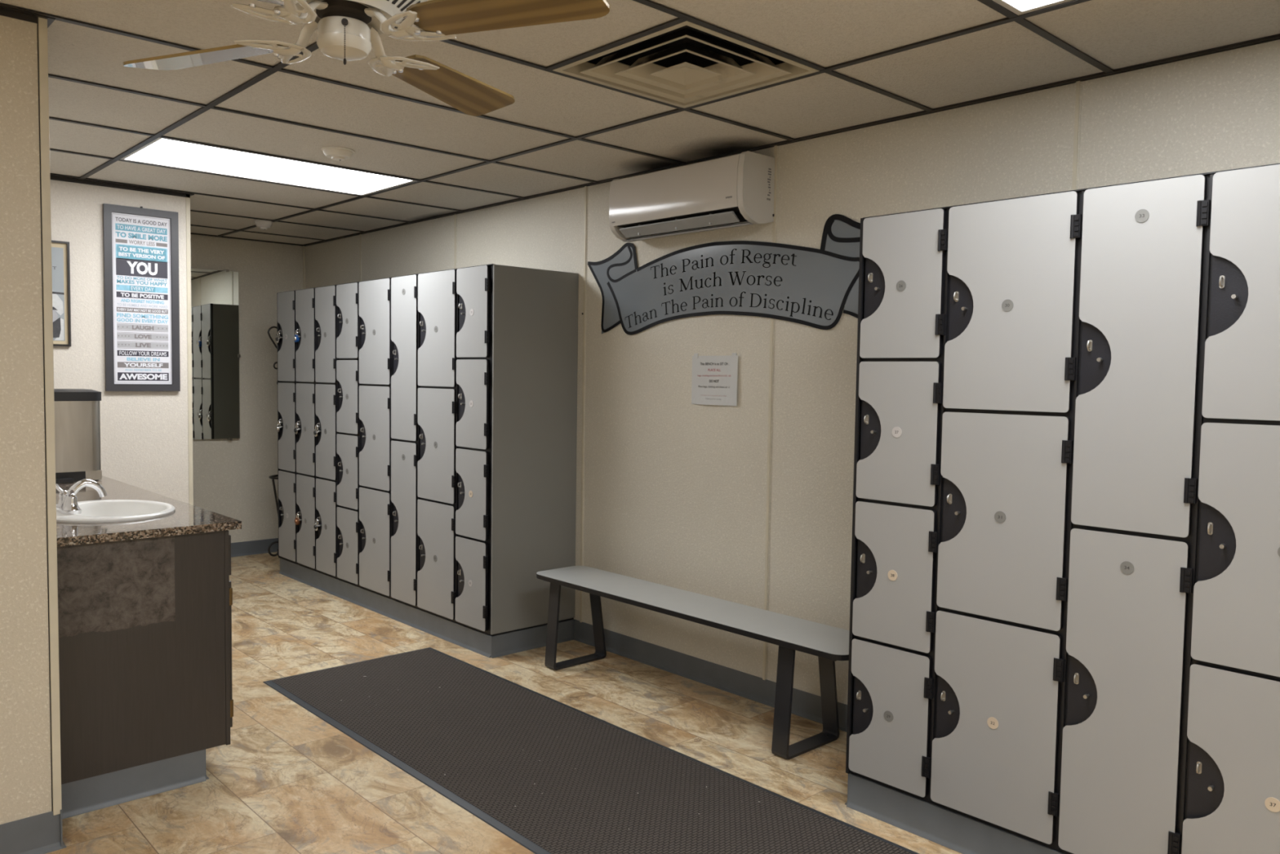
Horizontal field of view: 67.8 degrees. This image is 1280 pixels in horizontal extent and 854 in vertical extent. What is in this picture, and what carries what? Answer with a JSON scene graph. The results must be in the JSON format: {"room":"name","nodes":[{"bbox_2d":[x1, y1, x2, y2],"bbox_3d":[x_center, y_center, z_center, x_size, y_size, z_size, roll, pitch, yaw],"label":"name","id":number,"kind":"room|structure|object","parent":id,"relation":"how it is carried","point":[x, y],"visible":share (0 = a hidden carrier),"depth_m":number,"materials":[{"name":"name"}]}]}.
{"room":"changing room","nodes":[
{"label":"changing room","id":0,"kind":"room"},
{"bbox_2d":[0,15,52,824],"bbox_3d":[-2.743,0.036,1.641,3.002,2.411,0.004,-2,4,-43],"label":"wall partition","id":1,"kind":"structure","parent":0,"point":[25,767],"depth_m":2.61,"materials":[{"name":"beige paint"}]},
{"bbox_2d":[0,808,66,853],"bbox_3d":[-2.657,1.088,3.521,2.114,0.112,5.818,1,3,3],"label":"baseboard","id":2,"kind":"structure","parent":1,"relation":"attached to","point":[41,833],"depth_m":2.67,"materials":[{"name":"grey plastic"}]},
{"bbox_2d":[36,17,62,815],"bbox_3d":[-1.643,-0.007,2.651,0.024,2.221,0.006,-2,4,-43],"label":"trim","id":3,"kind":"structure","parent":1,"relation":"attached to","point":[42,27],"depth_m":2.65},
{"bbox_2d":[49,179,189,503],"bbox_3d":[-2.693,-0.066,3.462,2.181,2.421,5.797,1,3,3],"label":"wall","id":4,"kind":"structure","parent":0,"point":[144,434],"depth_m":4.98,"materials":[{"name":"beige paint"}]},
{"bbox_2d":[51,240,71,346],"bbox_3d":[-3.001,-0.665,4.697,0.332,0.524,0.017,-2,4,-43],"label":"framed picture","id":5,"kind":"object","parent":4,"relation":"attached to","point":[60,264],"visible":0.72,"depth_m":4.79},
{"bbox_2d":[51,247,65,341],"bbox_3d":[-3.000,-0.662,4.702,0.275,0.465,0.002,-2,4,-43],"label":"photograph","id":6,"kind":"object","parent":5,"relation":"attached to","point":[58,254],"depth_m":4.78},
{"bbox_2d":[102,203,180,391],"bbox_3d":[-2.631,-0.675,5.037,0.360,0.971,0.022,-2,4,-43],"label":"framed poster","id":7,"kind":"object","parent":4,"relation":"attached to","point":[140,246],"visible":1,"depth_m":5.03,"materials":[{"name":"multicoloured paper"}]},
{"bbox_2d":[186,194,193,505],"bbox_3d":[-2.473,-0.107,5.236,0.021,2.321,0.004,-2,4,-43],"label":"trim","id":8,"kind":"structure","parent":4,"relation":"attached to","point":[188,199],"depth_m":5.22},
{"bbox_2d":[190,234,302,542],"bbox_3d":[-3.111,-0.255,6.876,1.383,2.421,0.100,-2,4,-43],"label":"wall","id":9,"kind":"structure","parent":0,"point":[231,479],"depth_m":7.03,"materials":[{"name":"beige paint"}]},
{"bbox_2d":[191,268,240,439],"bbox_3d":[-3.141,-0.512,6.736,0.608,1.229,0.039,-2,4,-43],"label":"wall mirror","id":10,"kind":"object","parent":9,"relation":"attached to","point":[215,312],"visible":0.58,"depth_m":6.82,"materials":[{"name":"clear mirror glass"}]},
{"bbox_2d":[231,537,278,556],"bbox_3d":[-3.072,0.904,6.913,1.333,0.103,0.013,-2,4,-43],"label":"baseboard","id":11,"kind":"structure","parent":9,"relation":"attached to","point":[260,546],"depth_m":7.09,"materials":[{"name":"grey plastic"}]},
{"bbox_2d":[302,245,305,288],"bbox_3d":[-2.571,-0.270,7.300,0.012,2.221,0.012,-2,4,-43],"label":"trim","id":12,"kind":"structure","parent":9,"relation":"attached to","point":[304,246],"depth_m":7.25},
{"bbox_2d":[44,551,962,853],"bbox_3d":[-1.302,1.278,1.958,5.685,0.060,9.910,-2,4,-43],"label":"floor","id":13,"kind":"structure","parent":0,"point":[287,780],"depth_m":3.43,"materials":[{"name":"tile"}]},
{"bbox_2d":[57,529,233,818],"bbox_3d":[-2.331,0.712,3.872,0.588,0.834,2.263,-2,4,-43],"label":"vanity cabinet","id":14,"kind":"object","parent":13,"relation":"on","point":[144,624],"visible":0.66,"depth_m":3.03,"materials":[{"name":"brown laminate"}]},
{"bbox_2d":[55,475,241,546],"bbox_3d":[-2.327,0.281,3.842,0.581,0.026,2.274,-2,4,-43],"label":"countertop","id":15,"kind":"structure","parent":14,"relation":"on","point":[186,518],"depth_m":3.15,"materials":[{"name":"brown stone"}]},
{"bbox_2d":[53,388,102,483],"bbox_3d":[-2.614,0.035,4.275,0.320,0.410,0.298,-2,4,-43],"label":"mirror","id":16,"kind":"object","parent":15,"relation":"on","point":[77,411],"visible":0.48,"depth_m":4.23,"materials":[{"name":"beige mirror"}]},
{"bbox_2d":[55,478,106,514],"bbox_3d":[-1.940,0.236,3.318,0.149,0.110,0.228,-2,4,-43],"label":"faucet","id":17,"kind":"object","parent":15,"relation":"on","point":[68,503],"visible":0.99,"depth_m":3.29,"materials":[{"name":"silver metal"}]},
{"bbox_2d":[56,499,175,522],"bbox_3d":[-1.891,0.364,3.371,0.436,0.154,0.526,-2,4,-43],"label":"sink","id":18,"kind":"object","parent":15,"relation":"in","point":[104,510],"visible":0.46,"depth_m":3.52,"materials":[{"name":"white ceramic"}]},
{"bbox_2d":[267,326,278,555],"bbox_3d":[-2.529,0.063,6.946,0.313,1.784,0.294,1,3,-4],"label":"iron stand","id":19,"kind":"object","parent":13,"relation":"on","point":[273,477],"visible":0.09,"depth_m":6.86,"materials":[{"name":"black metal"}]},
{"bbox_2d":[268,474,278,515],"bbox_3d":[-2.537,0.598,6.974,0.346,0.492,0.256,-2,4,-43],"label":"basket","id":20,"kind":"object","parent":19,"relation":"on","point":[273,477],"depth_m":6.86,"materials":[{"name":"metal"}]},
{"bbox_2d":[276,263,578,657],"bbox_3d":[-1.384,0.103,5.649,0.532,1.888,2.555,-2,4,-43],"label":"bank","id":21,"kind":"object","parent":13,"relation":"on","point":[438,478],"visible":1,"depth_m":4.91,"materials":[{"name":"grey plastic"}]},
{"bbox_2d":[275,420,281,431],"bbox_3d":[-2.416,-0.006,6.368,0.027,0.077,0.049,-2,4,-43],"label":"padlock","id":22,"kind":"object","parent":21,"relation":"attached to","point":[278,428],"visible":1,"depth_m":6.36,"materials":[{"name":"silver metal"}]},
{"bbox_2d":[275,331,281,342],"bbox_3d":[-2.408,-0.598,6.337,0.027,0.077,0.049,-2,4,-43],"label":"padlock","id":23,"kind":"object","parent":21,"relation":"attached to","point":[278,340],"visible":1,"depth_m":6.33,"materials":[{"name":"silver metal"}]},
{"bbox_2d":[293,330,299,342],"bbox_3d":[-2.211,-0.584,6.125,0.027,0.077,0.049,-2,4,-43],"label":"padlock","id":24,"kind":"object","parent":21,"relation":"attached to","point":[296,339],"visible":1,"depth_m":6.11,"materials":[{"name":"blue metal"}]},
{"bbox_2d":[293,422,300,434],"bbox_3d":[-2.220,0.008,6.157,0.027,0.077,0.049,-2,4,-43],"label":"padlock","id":25,"kind":"object","parent":21,"relation":"attached to","point":[296,430],"visible":1,"depth_m":6.15,"materials":[{"name":"silver metal"}]},
{"bbox_2d":[294,512,300,524],"bbox_3d":[-2.228,0.597,6.188,0.027,0.077,0.049,-2,4,-43],"label":"padlock","id":26,"kind":"object","parent":21,"relation":"attached to","point":[297,522],"visible":1,"depth_m":6.18,"materials":[{"name":"brown metal"}]},
{"bbox_2d":[313,424,319,436],"bbox_3d":[-2.019,0.022,5.941,0.027,0.077,0.049,-2,4,-43],"label":"padlock","id":27,"kind":"object","parent":21,"relation":"attached to","point":[316,433],"visible":1,"depth_m":5.93,"materials":[{"name":"silver metal"}]},
{"bbox_2d":[313,518,319,530],"bbox_3d":[-2.028,0.612,5.972,0.027,0.077,0.049,-2,4,-43],"label":"padlock","id":28,"kind":"object","parent":21,"relation":"attached to","point":[316,526],"visible":1,"depth_m":5.96,"materials":[{"name":"silver metal"}]},
{"bbox_2d":[262,647,919,853],"bbox_3d":[-0.304,1.184,3.344,0.835,0.008,3.092,-2,4,-43],"label":"floor mat","id":29,"kind":"object","parent":13,"relation":"on","point":[551,775],"visible":1,"depth_m":3.29,"materials":[{"name":"black rubber"}]},
{"bbox_2d":[536,565,849,759],"bbox_3d":[0.206,0.943,3.974,0.336,0.436,1.755,-2,4,-43],"label":"bench","id":30,"kind":"object","parent":13,"relation":"on","point":[830,644],"visible":0.91,"depth_m":3.70,"materials":[{"name":"grey laminate"}]},
{"bbox_2d":[844,163,1279,853],"bbox_3d":[1.439,0.318,2.585,0.562,1.870,1.684,-2,4,-43],"label":"bank","id":31,"kind":"object","parent":13,"relation":"on","point":[1064,633],"visible":1,"depth_m":2.51,"materials":[{"name":"grey plastic"}]},
{"bbox_2d":[0,0,1279,244],"bbox_3d":[-1.267,-1.080,1.832,5.485,0.014,9.710,-2,4,-43],"label":"ceiling","id":32,"kind":"structure","parent":0,"point":[1008,57],"depth_m":3.18,"materials":[{"name":"tile"}]},
{"bbox_2d":[253,219,273,230],"bbox_3d":[-2.408,-1.289,6.093,0.116,0.054,0.116,-2,4,-43],"label":"smoke detector","id":33,"kind":"object","parent":32,"relation":"attached to","point":[262,224],"visible":1,"depth_m":6.06,"materials":[{"name":"white plastic"}]},
{"bbox_2d":[120,137,416,195],"bbox_3d":[-1.740,-1.228,4.537,1.195,0.012,0.586,-2,4,-43],"label":"recessed light","id":34,"kind":"object","parent":32,"relation":"in","point":[161,151],"visible":0.89,"depth_m":4.50,"materials":[{"name":"white plastic"}]},
{"bbox_2d":[320,146,355,160],"bbox_3d":[-1.305,-1.174,4.115,0.139,0.043,0.139,-2,4,-43],"label":"smoke detector","id":35,"kind":"object","parent":32,"relation":"attached to","point":[335,153],"visible":1,"depth_m":4.08,"materials":[{"name":"plastic"}]},
{"bbox_2d":[123,0,609,115],"bbox_3d":[-0.554,-0.861,1.784,0.820,0.391,0.820,0,3,-21],"label":"ceiling fan","id":36,"kind":"object","parent":32,"relation":"hanging from","point":[348,30],"visible":1,"depth_m":1.75,"materials":[{"name":"brown wood"}]},
{"bbox_2d":[0,0,1114,240],"bbox_3d":[-1.267,-1.069,1.833,5.485,0.006,9.710,-2,4,-43],"label":"ceiling grid","id":37,"kind":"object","parent":32,"relation":"attached to","point":[1020,20],"depth_m":3.24,"materials":[{"name":"black metal"}]},
{"bbox_2d":[552,21,818,108],"bbox_3d":[0.142,-1.192,2.955,0.600,0.194,0.600,-2,4,-43],"label":"ceiling vent","id":38,"kind":"object","parent":32,"relation":"in","point":[686,64],"visible":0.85,"depth_m":3.01,"materials":[{"name":"beige metal"}]},
{"bbox_2d":[991,0,1073,15],"bbox_3d":[0.746,-1.047,1.859,1.195,0.012,0.586,-2,4,-43],"label":"recessed light","id":39,"kind":"object","parent":32,"relation":"in","point":[1019,7],"visible":1,"depth_m":2.41,"materials":[{"name":"white plastic"}]},
{"bbox_2d":[1004,0,1057,9],"bbox_3d":[0.746,-1.047,1.859,1.159,0.004,0.550,-2,4,-43],"label":"diffuser","id":40,"kind":"object","parent":39,"relation":"attached to","point":[1009,4],"depth_m":2.41,"materials":[{"name":"white plastic"}]},
{"bbox_2d":[305,40,1279,704],"bbox_3d":[0.765,-0.032,3.788,0.100,2.421,9.910,-2,4,-43],"label":"wall","id":41,"kind":"structure","parent":0,"point":[675,488],"depth_m":3.94,"materials":[{"name":"beige paint"}]},
{"bbox_2d":[360,234,361,281],"bbox_3d":[-1.944,-0.225,6.630,0.006,2.221,0.022,-2,4,-43],"label":"trim","id":42,"kind":"structure","parent":41,"relation":"attached to","point":[360,234],"depth_m":6.57,"materials":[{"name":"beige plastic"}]},
{"bbox_2d":[453,213,457,268],"bbox_3d":[-1.117,-0.165,5.739,0.006,2.221,0.022,-2,4,-43],"label":"trim","id":43,"kind":"structure","parent":41,"relation":"attached to","point":[455,215],"depth_m":5.68,"materials":[{"name":"beige plastic"}]},
{"bbox_2d":[579,186,587,622],"bbox_3d":[-0.288,-0.104,4.845,0.006,2.221,0.022,-2,4,-43],"label":"trim","id":44,"kind":"structure","parent":41,"relation":"attached to","point":[585,187],"depth_m":4.84,"materials":[{"name":"beige plastic"}]},
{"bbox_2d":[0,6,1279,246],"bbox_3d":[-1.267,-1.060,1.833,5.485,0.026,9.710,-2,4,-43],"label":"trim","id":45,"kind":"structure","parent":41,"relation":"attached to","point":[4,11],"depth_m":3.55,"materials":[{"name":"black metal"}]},
{"bbox_2d":[608,151,774,241],"bbox_3d":[0.205,-0.979,4.133,0.198,0.278,0.812,-2,4,-43],"label":"air conditioner","id":46,"kind":"object","parent":41,"relation":"attached to","point":[736,190],"visible":1,"depth_m":3.98,"materials":[{"name":"white plastic"}]},
{"bbox_2d":[573,618,847,731],"bbox_3d":[0.707,1.126,3.812,0.013,0.103,9.710,-2,4,-43],"label":"baseboard","id":47,"kind":"structure","parent":41,"relation":"attached to","point":[805,704],"depth_m":4.25,"materials":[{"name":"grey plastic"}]},
{"bbox_2d":[691,352,737,405],"bbox_3d":[0.324,-0.210,4.176,0.011,0.227,0.279,-2,4,-43],"label":"paper notice","id":48,"kind":"object","parent":41,"relation":"attached to","point":[714,378],"visible":1,"depth_m":4.18,"materials":[{"name":"white paper"}]},
{"bbox_2d":[587,213,860,334],"bbox_3d":[0.323,-0.632,4.163,0.007,0.448,1.725,-2,4,-43],"label":"sign","id":49,"kind":"object","parent":41,"relation":"attached to","point":[812,287],"visible":0.94,"depth_m":4.05,"materials":[{"name":"grey metal"}]},
{"bbox_2d":[762,145,778,679],"bbox_3d":[0.539,-0.044,3.954,0.006,2.221,0.022,-2,4,-43],"label":"trim","id":50,"kind":"structure","parent":41,"relation":"attached to","point":[775,148],"depth_m":3.96,"materials":[{"name":"beige plastic"}]},
{"bbox_2d":[1071,80,1082,190],"bbox_3d":[1.366,0.015,3.063,0.006,2.221,0.022,-2,4,-43],"label":"trim","id":51,"kind":"structure","parent":41,"relation":"attached to","point":[1078,85],"depth_m":3.01,"materials":[{"name":"beige plastic"}]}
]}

